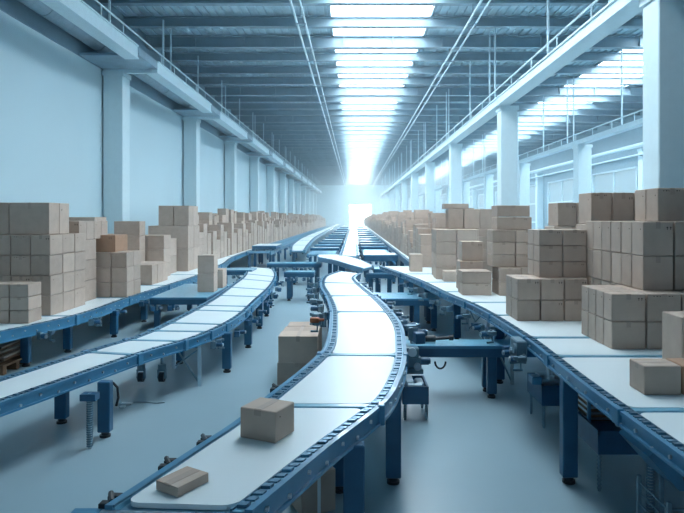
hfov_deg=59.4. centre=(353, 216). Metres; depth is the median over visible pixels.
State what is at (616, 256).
carton
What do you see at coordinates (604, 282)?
carton
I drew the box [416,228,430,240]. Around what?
carton
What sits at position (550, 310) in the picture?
carton
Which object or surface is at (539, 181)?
column
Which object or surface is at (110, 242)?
carton
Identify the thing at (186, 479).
carton
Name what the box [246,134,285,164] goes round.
girder
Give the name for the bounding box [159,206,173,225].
carton
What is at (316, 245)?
roller
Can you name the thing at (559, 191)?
window
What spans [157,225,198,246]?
carton
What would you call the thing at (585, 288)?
carton
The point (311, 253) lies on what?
conveyor
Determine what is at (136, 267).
carton
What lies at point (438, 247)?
carton
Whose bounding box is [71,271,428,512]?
conveyor
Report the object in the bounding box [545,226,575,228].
carton
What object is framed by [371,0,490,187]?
conduit
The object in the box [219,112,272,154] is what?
girder
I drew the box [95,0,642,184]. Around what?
ceiling
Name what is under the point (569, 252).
carton
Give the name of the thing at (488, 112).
girder
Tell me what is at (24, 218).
carton
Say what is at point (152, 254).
carton
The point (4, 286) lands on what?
carton
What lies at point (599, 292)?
carton
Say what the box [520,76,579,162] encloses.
girder
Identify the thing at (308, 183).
girder
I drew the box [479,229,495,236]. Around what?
carton
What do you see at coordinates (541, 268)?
carton
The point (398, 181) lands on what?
girder
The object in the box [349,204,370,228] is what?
door
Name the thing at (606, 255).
carton
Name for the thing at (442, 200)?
column
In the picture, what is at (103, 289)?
carton
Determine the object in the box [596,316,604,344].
carton
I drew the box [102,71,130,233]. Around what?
column
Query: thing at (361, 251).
conveyor
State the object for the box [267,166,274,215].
column
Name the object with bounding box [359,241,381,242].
roller
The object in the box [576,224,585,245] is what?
carton
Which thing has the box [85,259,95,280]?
carton
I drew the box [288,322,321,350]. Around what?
carton
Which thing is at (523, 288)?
carton
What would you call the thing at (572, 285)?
carton
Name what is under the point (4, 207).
carton
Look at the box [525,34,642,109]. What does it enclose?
window
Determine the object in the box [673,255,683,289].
carton
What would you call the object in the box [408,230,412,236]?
carton
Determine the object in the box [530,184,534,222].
window
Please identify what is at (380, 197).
column
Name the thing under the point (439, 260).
carton
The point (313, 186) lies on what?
girder
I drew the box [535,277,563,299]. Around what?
carton
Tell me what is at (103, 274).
carton
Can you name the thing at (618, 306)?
carton
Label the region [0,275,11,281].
carton
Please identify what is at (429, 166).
column
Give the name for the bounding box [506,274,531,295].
carton
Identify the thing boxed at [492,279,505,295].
carton
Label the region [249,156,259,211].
column
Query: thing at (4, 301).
carton
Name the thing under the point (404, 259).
conveyor
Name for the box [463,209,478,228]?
carton
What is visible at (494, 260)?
carton
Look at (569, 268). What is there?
carton
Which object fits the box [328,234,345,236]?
roller
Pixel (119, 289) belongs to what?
carton
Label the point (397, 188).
column
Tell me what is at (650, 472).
post
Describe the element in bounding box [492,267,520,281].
carton
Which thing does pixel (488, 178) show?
column
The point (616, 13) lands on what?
girder
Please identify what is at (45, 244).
carton
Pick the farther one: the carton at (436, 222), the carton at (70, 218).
the carton at (436, 222)
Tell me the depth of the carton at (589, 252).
6.96 m
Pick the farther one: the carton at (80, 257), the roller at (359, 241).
the roller at (359, 241)
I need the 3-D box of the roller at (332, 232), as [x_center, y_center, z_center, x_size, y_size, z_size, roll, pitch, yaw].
[-1.085,1.186,43.591,1.070,0.104,1.198,0,0,0]
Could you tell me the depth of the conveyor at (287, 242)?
29.08 m
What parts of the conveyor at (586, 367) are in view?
leg, leg, motor, motor, joint plate, leg, joint plate, leg, joint plate, joint plate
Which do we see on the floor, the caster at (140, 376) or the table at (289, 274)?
the table at (289, 274)
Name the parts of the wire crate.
frame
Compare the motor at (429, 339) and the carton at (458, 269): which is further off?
the carton at (458, 269)
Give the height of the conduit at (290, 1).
0.580 m
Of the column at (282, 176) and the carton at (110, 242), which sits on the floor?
the column at (282, 176)
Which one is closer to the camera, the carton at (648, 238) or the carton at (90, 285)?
the carton at (648, 238)
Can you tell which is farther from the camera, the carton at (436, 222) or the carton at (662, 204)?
the carton at (436, 222)
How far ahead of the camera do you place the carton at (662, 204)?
5.86 m
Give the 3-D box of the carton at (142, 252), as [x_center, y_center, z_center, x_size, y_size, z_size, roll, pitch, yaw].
[-5.363,0.961,14.350,0.606,0.339,0.386,0,0,0]
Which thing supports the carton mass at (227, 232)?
on the conveyor at (93, 310)
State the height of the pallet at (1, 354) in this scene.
0.028 m
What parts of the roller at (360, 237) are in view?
frame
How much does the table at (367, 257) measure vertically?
0.904 m
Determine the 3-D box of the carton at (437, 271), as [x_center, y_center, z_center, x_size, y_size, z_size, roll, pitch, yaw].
[1.769,1.078,11.710,0.386,0.234,0.406,0,0,0]
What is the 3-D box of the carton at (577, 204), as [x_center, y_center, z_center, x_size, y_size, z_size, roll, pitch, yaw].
[3.343,-0.038,8.825,0.268,0.335,0.438,0,0,0]
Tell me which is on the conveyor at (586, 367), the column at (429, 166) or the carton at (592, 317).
the carton at (592, 317)
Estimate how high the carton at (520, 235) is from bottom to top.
0.185 m
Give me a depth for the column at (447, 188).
55.40 m
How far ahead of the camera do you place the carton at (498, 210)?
9.26 m
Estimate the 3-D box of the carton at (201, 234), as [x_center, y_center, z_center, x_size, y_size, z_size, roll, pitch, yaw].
[-4.967,0.577,18.715,0.422,0.196,0.607,0,0,0]
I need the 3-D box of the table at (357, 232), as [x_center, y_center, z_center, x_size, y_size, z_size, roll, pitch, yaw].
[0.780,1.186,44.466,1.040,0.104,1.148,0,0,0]
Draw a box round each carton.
[0,203,8,233]
[0,234,23,254]
[0,255,11,275]
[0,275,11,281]
[0,282,18,296]
[0,297,9,309]
[0,310,10,322]
[0,339,19,348]
[9,202,58,233]
[10,282,40,296]
[10,294,40,309]
[10,307,40,322]
[11,234,42,254]
[11,255,31,275]
[12,275,31,281]
[31,234,62,254]
[31,254,61,275]
[32,274,62,295]
[41,293,62,315]
[59,203,68,233]
[60,271,74,291]
[62,234,73,253]
[62,252,74,272]
[62,290,73,311]
[65,233,85,251]
[69,217,105,220]
[69,221,85,232]
[74,251,85,270]
[74,269,84,288]
[74,287,84,307]
[85,239,95,259]
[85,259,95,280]
[85,279,95,301]
[86,221,93,239]
[94,221,100,238]
[96,234,126,251]
[96,252,111,266]
[96,267,111,281]
[96,282,111,296]
[101,221,107,234]
[111,251,133,266]
[111,266,133,281]
[112,281,133,296]
[114,221,144,235]
[125,250,139,265]
[127,235,144,249]
[133,279,140,293]
[134,265,139,279]
[139,264,156,284]
[140,250,144,261]
[140,261,167,280]
[140,263,162,282]
[147,235,170,248]
[147,248,169,261]
[148,226,193,247]
[156,466,207,496]
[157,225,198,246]
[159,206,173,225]
[170,238,176,255]
[170,255,176,273]
[174,206,192,225]
[177,248,193,270]
[193,206,197,224]
[193,247,198,268]
[197,273,216,291]
[198,245,203,251]
[198,254,217,273]
[199,232,203,238]
[199,238,203,244]
[217,268,226,287]
[241,397,293,442]
[277,362,306,384]
[278,331,318,362]
[283,326,319,350]
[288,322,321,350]
[292,466,334,512]
[404,220,422,227]
[404,228,412,235]
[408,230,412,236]
[409,253,421,271]
[413,224,427,231]
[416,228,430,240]
[418,234,430,244]
[418,244,431,255]
[422,256,431,266]
[428,213,443,222]
[432,218,445,227]
[433,229,455,241]
[433,241,455,253]
[433,253,455,266]
[433,266,455,278]
[442,204,468,208]
[442,270,455,281]
[446,209,463,228]
[455,229,476,241]
[456,260,482,273]
[458,241,482,260]
[458,269,486,280]
[460,270,491,282]
[460,282,491,294]
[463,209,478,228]
[478,237,486,248]
[479,209,491,228]
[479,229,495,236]
[482,261,491,271]
[483,249,486,260]
[487,230,514,241]
[487,241,514,253]
[487,253,514,266]
[491,205,529,216]
[491,217,531,229]
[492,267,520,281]
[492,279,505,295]
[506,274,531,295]
[506,294,511,316]
[512,277,539,299]
[512,297,539,320]
[513,254,527,266]
[515,230,527,241]
[515,242,527,253]
[519,267,530,274]
[528,229,533,243]
[528,244,534,259]
[528,259,533,274]
[534,229,561,244]
[534,245,561,260]
[534,260,561,276]
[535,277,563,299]
[539,299,563,320]
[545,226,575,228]
[548,203,575,225]
[557,229,585,244]
[558,277,586,299]
[560,245,585,260]
[561,261,585,276]
[563,299,582,320]
[576,203,578,223]
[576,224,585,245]
[579,193,611,223]
[582,285,616,311]
[582,310,590,336]
[585,248,597,276]
[585,276,593,284]
[586,221,592,248]
[589,287,623,313]
[589,313,597,340]
[593,221,601,249]
[593,250,604,278]
[593,278,601,284]
[596,289,634,317]
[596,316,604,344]
[602,221,611,250]
[602,251,612,281]
[602,280,610,284]
[604,292,644,320]
[604,319,644,348]
[611,221,646,252]
[612,193,633,220]
[612,252,621,283]
[621,253,634,286]
[622,221,644,253]
[630,289,669,291]
[630,359,680,394]
[632,222,672,255]
[632,255,672,289]
[635,189,646,220]
[639,292,680,320]
[643,320,661,348]
[646,188,683,220]
[662,311,683,358]
[665,290,683,291]
[666,358,683,394]
[673,222,683,255]
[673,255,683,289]
[674,292,683,310]
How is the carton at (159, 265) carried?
on the conveyor at (93, 310)
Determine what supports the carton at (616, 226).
on the carton at (616, 256)
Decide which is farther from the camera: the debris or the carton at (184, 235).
the carton at (184, 235)
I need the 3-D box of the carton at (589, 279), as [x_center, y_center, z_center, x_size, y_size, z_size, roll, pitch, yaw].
[2.887,0.819,7.003,0.308,0.248,0.223,0,0,0]
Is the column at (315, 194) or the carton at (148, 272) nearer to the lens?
the carton at (148, 272)
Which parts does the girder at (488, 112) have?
handrail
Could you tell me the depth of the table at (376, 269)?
15.22 m
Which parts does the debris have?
cord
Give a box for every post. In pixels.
[80,392,99,448]
[646,463,654,512]
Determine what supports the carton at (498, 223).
on the carton at (492, 235)
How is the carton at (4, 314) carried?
on the conveyor at (93, 310)
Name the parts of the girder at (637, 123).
handrail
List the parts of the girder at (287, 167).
tie plate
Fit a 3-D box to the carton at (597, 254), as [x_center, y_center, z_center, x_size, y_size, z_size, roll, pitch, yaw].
[2.873,0.530,6.740,0.286,0.320,0.228,0,0,0]
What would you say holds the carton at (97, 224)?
on the carton at (90, 250)
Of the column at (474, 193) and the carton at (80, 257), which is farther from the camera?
the column at (474, 193)
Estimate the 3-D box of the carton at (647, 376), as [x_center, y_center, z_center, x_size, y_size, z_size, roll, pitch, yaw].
[2.072,1.097,4.135,0.252,0.196,0.220,0,0,0]
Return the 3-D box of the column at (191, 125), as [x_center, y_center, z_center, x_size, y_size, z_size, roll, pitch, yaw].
[-6.450,-0.900,23.860,0.580,6.000,0.580,0,0,0]
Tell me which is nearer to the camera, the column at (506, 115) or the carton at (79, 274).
the carton at (79, 274)
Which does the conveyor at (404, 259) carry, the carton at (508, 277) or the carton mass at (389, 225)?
the carton mass at (389, 225)
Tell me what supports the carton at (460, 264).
on the carton
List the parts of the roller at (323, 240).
frame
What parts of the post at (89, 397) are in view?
rod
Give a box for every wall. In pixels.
[0,0,315,234]
[317,185,440,228]
[441,109,642,228]
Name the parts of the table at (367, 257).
frame, leg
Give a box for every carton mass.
[198,209,325,258]
[364,210,445,252]
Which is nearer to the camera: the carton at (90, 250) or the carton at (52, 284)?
the carton at (52, 284)
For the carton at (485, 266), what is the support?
on the conveyor at (586, 367)
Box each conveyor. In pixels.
[0,226,323,366]
[0,266,283,437]
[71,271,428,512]
[246,225,329,268]
[289,224,340,261]
[306,224,349,271]
[317,254,373,273]
[339,224,359,281]
[356,224,389,276]
[363,224,412,291]
[379,266,683,484]
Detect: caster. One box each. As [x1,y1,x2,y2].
[136,363,145,381]
[157,357,166,381]
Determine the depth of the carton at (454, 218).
12.11 m
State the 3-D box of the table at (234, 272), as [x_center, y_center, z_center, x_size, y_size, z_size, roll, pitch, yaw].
[-3.250,1.768,16.486,1.000,0.664,1.028,0,0,0]
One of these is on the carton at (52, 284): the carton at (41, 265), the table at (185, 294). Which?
the carton at (41, 265)
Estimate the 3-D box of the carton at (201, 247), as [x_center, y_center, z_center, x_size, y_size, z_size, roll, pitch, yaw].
[-4.967,0.977,18.715,0.422,0.196,0.607,0,0,0]
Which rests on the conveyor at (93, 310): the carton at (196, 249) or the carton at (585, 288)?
the carton at (196, 249)
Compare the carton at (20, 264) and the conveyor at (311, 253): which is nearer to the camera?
the carton at (20, 264)
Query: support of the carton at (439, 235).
on the carton at (438, 247)
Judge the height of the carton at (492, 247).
0.185 m
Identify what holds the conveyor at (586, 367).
on the floor
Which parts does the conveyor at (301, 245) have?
leg, rail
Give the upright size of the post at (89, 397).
0.500 m
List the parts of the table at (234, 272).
frame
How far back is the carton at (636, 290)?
5.67 m
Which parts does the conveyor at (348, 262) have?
leg, rail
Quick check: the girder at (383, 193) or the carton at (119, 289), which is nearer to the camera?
the carton at (119, 289)
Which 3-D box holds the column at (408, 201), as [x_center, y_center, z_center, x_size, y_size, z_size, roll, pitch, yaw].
[8.850,-0.340,96.160,0.580,4.880,0.580,0,0,0]
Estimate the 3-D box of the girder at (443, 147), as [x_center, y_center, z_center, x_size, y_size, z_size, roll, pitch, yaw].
[4.140,-4.345,29.600,0.360,2.510,8.600,0,0,0]
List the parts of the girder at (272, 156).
tie plate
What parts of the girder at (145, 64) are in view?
tie plate, handrail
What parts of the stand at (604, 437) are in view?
leg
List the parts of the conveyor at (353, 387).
rail, motor, rail, joint plate, leg, joint plate, leg, joint plate, joint plate, leg, motor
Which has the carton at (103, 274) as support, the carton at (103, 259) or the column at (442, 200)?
the carton at (103, 259)
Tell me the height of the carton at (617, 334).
0.248 m
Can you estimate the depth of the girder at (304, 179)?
63.02 m
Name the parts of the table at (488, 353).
frame, leg, leg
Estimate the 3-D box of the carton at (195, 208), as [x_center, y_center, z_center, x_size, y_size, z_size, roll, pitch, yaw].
[-4.713,-0.037,17.100,0.406,0.544,0.486,0,0,0]
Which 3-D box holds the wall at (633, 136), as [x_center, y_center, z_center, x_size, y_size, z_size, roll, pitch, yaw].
[15.750,-2.050,50.000,0.300,8.300,114.000,0,0,0]
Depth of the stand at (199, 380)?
7.44 m
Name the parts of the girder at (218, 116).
tie plate, handrail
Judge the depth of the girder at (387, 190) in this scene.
69.88 m
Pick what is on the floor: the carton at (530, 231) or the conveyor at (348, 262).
the conveyor at (348, 262)
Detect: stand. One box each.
[172,345,201,385]
[401,375,428,419]
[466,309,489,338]
[485,327,513,384]
[527,366,559,427]
[578,412,638,491]
[636,474,683,512]
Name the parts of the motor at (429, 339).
motor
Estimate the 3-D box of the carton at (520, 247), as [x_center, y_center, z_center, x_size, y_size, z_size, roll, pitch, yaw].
[2.661,0.482,9.400,0.346,0.185,0.388,0,0,0]
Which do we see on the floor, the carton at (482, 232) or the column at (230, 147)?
the column at (230, 147)
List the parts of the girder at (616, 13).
handrail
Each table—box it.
[149,284,231,327]
[227,268,256,283]
[252,244,281,266]
[267,262,321,284]
[284,270,320,300]
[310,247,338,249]
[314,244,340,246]
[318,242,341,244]
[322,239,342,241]
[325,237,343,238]
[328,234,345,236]
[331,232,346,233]
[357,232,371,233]
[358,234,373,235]
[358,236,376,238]
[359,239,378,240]
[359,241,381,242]
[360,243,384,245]
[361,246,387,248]
[363,253,397,283]
[366,273,393,291]
[372,292,438,330]
[373,267,403,291]
[406,339,535,398]
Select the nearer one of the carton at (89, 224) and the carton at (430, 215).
the carton at (89, 224)
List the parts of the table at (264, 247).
leg, frame, leg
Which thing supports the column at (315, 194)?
on the floor
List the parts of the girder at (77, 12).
handrail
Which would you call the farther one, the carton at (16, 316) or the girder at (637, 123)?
the girder at (637, 123)
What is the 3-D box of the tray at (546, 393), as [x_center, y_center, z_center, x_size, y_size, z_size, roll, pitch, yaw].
[2.030,1.770,6.190,0.340,0.200,0.500,0,0,0]
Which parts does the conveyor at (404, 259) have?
rail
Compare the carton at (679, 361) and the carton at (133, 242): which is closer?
the carton at (679, 361)
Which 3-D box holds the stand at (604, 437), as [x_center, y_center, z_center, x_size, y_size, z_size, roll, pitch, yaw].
[2.285,1.740,4.945,0.850,0.720,0.750,0,0,0]
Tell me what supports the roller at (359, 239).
on the conveyor at (361, 251)
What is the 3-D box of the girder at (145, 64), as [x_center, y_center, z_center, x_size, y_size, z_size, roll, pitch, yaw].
[-5.975,-4.725,19.175,1.450,1.750,9.050,0,0,0]
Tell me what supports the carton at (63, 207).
on the carton
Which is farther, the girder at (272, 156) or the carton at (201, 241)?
the girder at (272, 156)
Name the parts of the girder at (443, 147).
handrail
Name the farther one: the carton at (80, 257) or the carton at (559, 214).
the carton at (80, 257)
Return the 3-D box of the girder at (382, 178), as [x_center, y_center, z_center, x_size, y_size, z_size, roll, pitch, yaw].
[4.140,-4.345,89.800,0.360,2.510,8.600,0,0,0]
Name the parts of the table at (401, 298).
frame, leg, leg, leg, leg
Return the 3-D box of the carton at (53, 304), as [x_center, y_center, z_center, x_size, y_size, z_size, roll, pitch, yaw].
[-4.671,1.327,9.145,0.286,0.295,0.378,0,0,0]
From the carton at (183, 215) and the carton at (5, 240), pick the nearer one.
the carton at (5, 240)
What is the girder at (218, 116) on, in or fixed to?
on the column at (191, 125)
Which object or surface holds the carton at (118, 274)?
on the carton at (119, 289)
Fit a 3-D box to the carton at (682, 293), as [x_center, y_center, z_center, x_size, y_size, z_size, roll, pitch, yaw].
[3.121,0.819,5.503,0.306,0.248,0.173,0,0,0]
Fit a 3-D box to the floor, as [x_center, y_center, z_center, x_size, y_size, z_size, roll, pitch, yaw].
[4.425,2.200,50.150,22.950,0.200,114.300,0,0,0]
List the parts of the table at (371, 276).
leg, frame, leg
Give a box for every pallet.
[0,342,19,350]
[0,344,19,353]
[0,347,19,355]
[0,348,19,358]
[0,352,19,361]
[0,355,30,374]
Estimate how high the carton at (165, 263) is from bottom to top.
0.434 m
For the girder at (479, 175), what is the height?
2.800 m
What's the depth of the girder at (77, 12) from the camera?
12.52 m
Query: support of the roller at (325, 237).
on the conveyor at (311, 253)
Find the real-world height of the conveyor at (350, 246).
0.918 m
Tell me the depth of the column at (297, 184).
68.90 m
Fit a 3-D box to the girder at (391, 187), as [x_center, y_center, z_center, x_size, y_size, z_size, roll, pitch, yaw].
[4.140,-4.345,64.000,0.360,2.510,8.600,0,0,0]
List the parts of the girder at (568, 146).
handrail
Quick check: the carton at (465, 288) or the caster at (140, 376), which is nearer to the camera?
the caster at (140, 376)
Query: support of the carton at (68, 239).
on the carton at (68, 259)
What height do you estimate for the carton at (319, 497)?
0.301 m
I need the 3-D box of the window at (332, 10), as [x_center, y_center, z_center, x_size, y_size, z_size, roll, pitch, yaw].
[0.785,-5.940,55.750,3.050,0.200,100.500,0,0,0]
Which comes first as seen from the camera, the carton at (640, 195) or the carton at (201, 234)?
the carton at (640, 195)
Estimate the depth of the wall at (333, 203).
107.00 m
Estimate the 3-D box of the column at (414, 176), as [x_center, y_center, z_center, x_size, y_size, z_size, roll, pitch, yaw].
[4.300,-0.490,42.640,0.520,5.180,0.520,0,0,0]
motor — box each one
[406,346,445,373]
[410,335,453,343]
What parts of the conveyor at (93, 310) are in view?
leg, leg, leg, leg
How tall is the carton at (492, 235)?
0.185 m
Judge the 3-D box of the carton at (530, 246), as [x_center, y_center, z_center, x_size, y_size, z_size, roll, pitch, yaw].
[2.302,0.427,7.380,0.273,0.182,0.228,0,0,0]
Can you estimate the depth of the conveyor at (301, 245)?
28.19 m
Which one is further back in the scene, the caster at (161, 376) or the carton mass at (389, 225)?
the carton mass at (389, 225)
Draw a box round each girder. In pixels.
[40,0,158,58]
[80,20,220,112]
[173,80,252,138]
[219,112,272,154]
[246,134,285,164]
[264,151,293,172]
[277,156,300,177]
[287,164,306,182]
[294,169,311,185]
[301,174,315,188]
[306,180,318,190]
[379,178,382,196]
[382,174,385,194]
[385,169,389,192]
[389,163,394,189]
[394,157,400,185]
[401,140,411,180]
[410,122,425,172]
[424,89,448,161]
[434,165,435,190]
[435,161,447,190]
[448,27,498,143]
[463,135,485,180]
[486,112,520,173]
[497,0,642,105]
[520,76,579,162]
[578,49,642,143]
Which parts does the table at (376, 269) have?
leg, frame, leg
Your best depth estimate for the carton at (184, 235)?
16.31 m
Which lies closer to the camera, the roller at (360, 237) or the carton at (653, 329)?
the carton at (653, 329)
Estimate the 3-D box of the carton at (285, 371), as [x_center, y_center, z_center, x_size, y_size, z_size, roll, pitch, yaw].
[-0.720,1.959,7.680,0.480,0.281,0.362,0,0,0]
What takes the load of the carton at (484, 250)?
on the carton at (485, 266)
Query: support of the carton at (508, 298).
on the conveyor at (586, 367)
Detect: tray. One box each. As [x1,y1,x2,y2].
[401,375,428,403]
[527,373,559,405]
[578,412,638,454]
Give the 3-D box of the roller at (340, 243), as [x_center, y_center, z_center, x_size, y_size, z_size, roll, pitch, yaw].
[-1.085,1.186,27.311,1.070,0.104,0.638,0,0,0]
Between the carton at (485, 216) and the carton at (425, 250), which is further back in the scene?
the carton at (425, 250)
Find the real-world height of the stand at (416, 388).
0.400 m
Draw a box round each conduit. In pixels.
[289,0,346,187]
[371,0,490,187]
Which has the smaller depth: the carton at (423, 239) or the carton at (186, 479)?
the carton at (186, 479)
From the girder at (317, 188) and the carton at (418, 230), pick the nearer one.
the carton at (418, 230)
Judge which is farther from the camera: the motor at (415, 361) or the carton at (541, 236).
the carton at (541, 236)
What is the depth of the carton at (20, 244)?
8.96 m
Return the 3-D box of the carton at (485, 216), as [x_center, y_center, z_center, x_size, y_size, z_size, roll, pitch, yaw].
[2.698,0.038,12.300,0.306,0.394,0.386,0,0,0]
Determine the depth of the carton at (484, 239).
12.71 m
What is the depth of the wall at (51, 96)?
14.86 m
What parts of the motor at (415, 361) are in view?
motor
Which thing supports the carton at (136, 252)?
on the carton at (136, 267)
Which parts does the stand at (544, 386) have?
leg, leg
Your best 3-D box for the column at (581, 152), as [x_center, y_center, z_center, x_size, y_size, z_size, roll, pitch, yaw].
[8.850,-0.340,23.260,0.580,4.880,0.580,0,0,0]
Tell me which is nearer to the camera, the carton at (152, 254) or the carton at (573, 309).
the carton at (573, 309)
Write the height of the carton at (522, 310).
0.240 m
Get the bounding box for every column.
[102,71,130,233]
[182,118,200,211]
[224,142,236,210]
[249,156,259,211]
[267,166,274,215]
[279,173,285,212]
[288,179,293,213]
[295,183,299,213]
[301,186,305,215]
[306,189,309,214]
[310,191,313,214]
[314,193,316,214]
[380,197,381,213]
[382,195,385,212]
[385,193,389,211]
[389,190,393,210]
[394,186,399,211]
[401,181,407,211]
[407,200,410,209]
[411,173,418,211]
[418,196,422,209]
[425,162,434,212]
[434,191,439,212]
[441,196,444,212]
[446,187,448,203]
[448,144,462,203]
[462,182,469,207]
[471,189,476,208]
[483,174,493,208]
[496,106,518,204]
[517,163,530,204]
[535,173,543,228]
[572,144,592,202]
[637,148,642,189]
[639,0,683,188]
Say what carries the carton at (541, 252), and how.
on the carton at (541, 268)
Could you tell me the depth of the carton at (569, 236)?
7.03 m
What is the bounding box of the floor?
[0,229,683,512]
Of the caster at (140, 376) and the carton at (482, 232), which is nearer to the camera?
the caster at (140, 376)
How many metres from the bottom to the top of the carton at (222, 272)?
0.384 m
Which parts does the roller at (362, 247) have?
frame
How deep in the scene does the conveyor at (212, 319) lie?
6.80 m
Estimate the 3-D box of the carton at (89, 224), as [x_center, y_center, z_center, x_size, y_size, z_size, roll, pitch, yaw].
[-4.853,0.232,10.650,0.346,0.325,0.288,0,0,0]
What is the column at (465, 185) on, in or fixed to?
on the floor
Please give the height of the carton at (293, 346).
0.331 m
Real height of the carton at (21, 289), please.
0.178 m
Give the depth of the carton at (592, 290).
5.86 m
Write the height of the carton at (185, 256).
0.614 m
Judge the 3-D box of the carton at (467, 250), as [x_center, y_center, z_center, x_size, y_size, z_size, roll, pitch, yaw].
[1.938,0.557,9.975,0.348,0.315,0.338,0,0,0]
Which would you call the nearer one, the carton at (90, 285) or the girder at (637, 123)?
the carton at (90, 285)
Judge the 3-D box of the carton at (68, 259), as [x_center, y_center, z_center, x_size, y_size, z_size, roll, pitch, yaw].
[-4.677,0.725,9.550,0.286,0.300,0.388,0,0,0]
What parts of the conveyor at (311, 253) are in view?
rail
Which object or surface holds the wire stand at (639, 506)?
on the floor
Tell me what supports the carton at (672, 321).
on the conveyor at (586, 367)
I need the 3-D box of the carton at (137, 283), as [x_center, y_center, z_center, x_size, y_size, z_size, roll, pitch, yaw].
[-4.308,1.339,11.540,0.286,0.271,0.346,0,0,0]
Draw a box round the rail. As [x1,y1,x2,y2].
[619,429,683,490]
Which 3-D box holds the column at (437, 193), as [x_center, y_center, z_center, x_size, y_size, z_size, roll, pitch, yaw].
[8.850,-0.340,63.760,0.580,4.880,0.580,0,0,0]
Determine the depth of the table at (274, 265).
18.60 m
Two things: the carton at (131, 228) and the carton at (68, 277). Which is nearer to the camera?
the carton at (68, 277)
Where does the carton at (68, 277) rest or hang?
on the carton at (68, 297)
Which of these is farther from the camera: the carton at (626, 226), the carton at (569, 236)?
the carton at (569, 236)
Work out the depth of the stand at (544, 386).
5.98 m
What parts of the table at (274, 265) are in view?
frame, leg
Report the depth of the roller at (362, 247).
23.10 m
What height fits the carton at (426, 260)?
0.256 m
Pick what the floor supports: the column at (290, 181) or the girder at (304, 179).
the column at (290, 181)
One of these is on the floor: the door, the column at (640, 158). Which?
the column at (640, 158)
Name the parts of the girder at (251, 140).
tie plate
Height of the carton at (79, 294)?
0.295 m
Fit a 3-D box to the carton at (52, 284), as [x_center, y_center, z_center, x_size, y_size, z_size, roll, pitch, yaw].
[-4.671,1.027,9.145,0.288,0.295,0.378,0,0,0]
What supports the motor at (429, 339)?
on the table at (488, 353)
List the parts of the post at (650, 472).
rod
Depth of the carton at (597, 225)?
6.73 m
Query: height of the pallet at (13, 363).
0.130 m
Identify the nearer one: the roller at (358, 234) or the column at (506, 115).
the column at (506, 115)
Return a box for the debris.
[119,401,164,407]
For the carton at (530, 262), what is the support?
on the carton
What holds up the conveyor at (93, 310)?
on the floor
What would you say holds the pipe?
attached to the wall at (633, 136)
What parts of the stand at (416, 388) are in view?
leg, leg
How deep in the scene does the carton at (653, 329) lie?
5.42 m
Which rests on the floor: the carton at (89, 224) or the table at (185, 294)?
the table at (185, 294)
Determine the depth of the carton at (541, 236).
7.03 m
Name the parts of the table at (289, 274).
leg, leg, frame, leg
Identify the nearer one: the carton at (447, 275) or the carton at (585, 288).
the carton at (585, 288)
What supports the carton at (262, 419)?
on the conveyor at (353, 387)
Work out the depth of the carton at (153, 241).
14.61 m
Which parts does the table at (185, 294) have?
leg, frame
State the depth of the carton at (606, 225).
6.49 m
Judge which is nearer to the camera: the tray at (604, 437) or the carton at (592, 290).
the tray at (604, 437)
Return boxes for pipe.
[440,142,642,198]
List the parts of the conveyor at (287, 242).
leg, rail, rail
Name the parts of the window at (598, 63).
pane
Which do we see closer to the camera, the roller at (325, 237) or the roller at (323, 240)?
the roller at (323, 240)
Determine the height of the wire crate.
0.340 m
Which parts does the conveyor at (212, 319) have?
leg, leg, joint plate, rail, joint plate, joint plate, leg, joint plate, joint plate, joint plate, leg, leg, leg, leg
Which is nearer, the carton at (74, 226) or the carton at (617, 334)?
the carton at (617, 334)
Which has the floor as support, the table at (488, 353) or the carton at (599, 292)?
the table at (488, 353)
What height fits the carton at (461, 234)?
0.234 m
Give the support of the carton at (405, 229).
on the carton
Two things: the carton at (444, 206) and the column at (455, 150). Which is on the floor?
the column at (455, 150)
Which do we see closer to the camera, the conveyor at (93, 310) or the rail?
the rail
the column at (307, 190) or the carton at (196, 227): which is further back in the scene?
the column at (307, 190)
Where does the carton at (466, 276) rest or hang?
on the carton at (465, 288)
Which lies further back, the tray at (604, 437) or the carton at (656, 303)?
the carton at (656, 303)
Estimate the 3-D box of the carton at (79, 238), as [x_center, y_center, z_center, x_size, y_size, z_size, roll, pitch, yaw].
[-4.677,0.420,9.950,0.288,0.300,0.388,0,0,0]
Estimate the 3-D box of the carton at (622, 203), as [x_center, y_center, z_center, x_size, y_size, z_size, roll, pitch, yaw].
[3.304,-0.108,7.560,0.258,0.385,0.408,0,0,0]
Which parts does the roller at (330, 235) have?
frame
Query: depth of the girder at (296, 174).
54.78 m
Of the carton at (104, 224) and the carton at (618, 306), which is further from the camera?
the carton at (104, 224)
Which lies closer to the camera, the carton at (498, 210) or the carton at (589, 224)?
the carton at (589, 224)
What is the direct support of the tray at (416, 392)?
on the stand at (416, 388)
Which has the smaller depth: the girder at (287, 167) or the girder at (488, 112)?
the girder at (488, 112)
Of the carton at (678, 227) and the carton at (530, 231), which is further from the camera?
the carton at (530, 231)
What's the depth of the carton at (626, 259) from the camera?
6.01 m
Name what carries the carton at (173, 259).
on the conveyor at (93, 310)
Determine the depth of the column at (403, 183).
51.01 m
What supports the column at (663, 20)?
on the floor
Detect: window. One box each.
[327,6,436,109]
[478,194,483,208]
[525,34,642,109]
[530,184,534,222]
[548,178,572,203]
[592,166,637,192]
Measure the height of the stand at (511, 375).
0.720 m
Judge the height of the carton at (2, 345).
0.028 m
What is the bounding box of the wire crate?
[578,394,613,422]

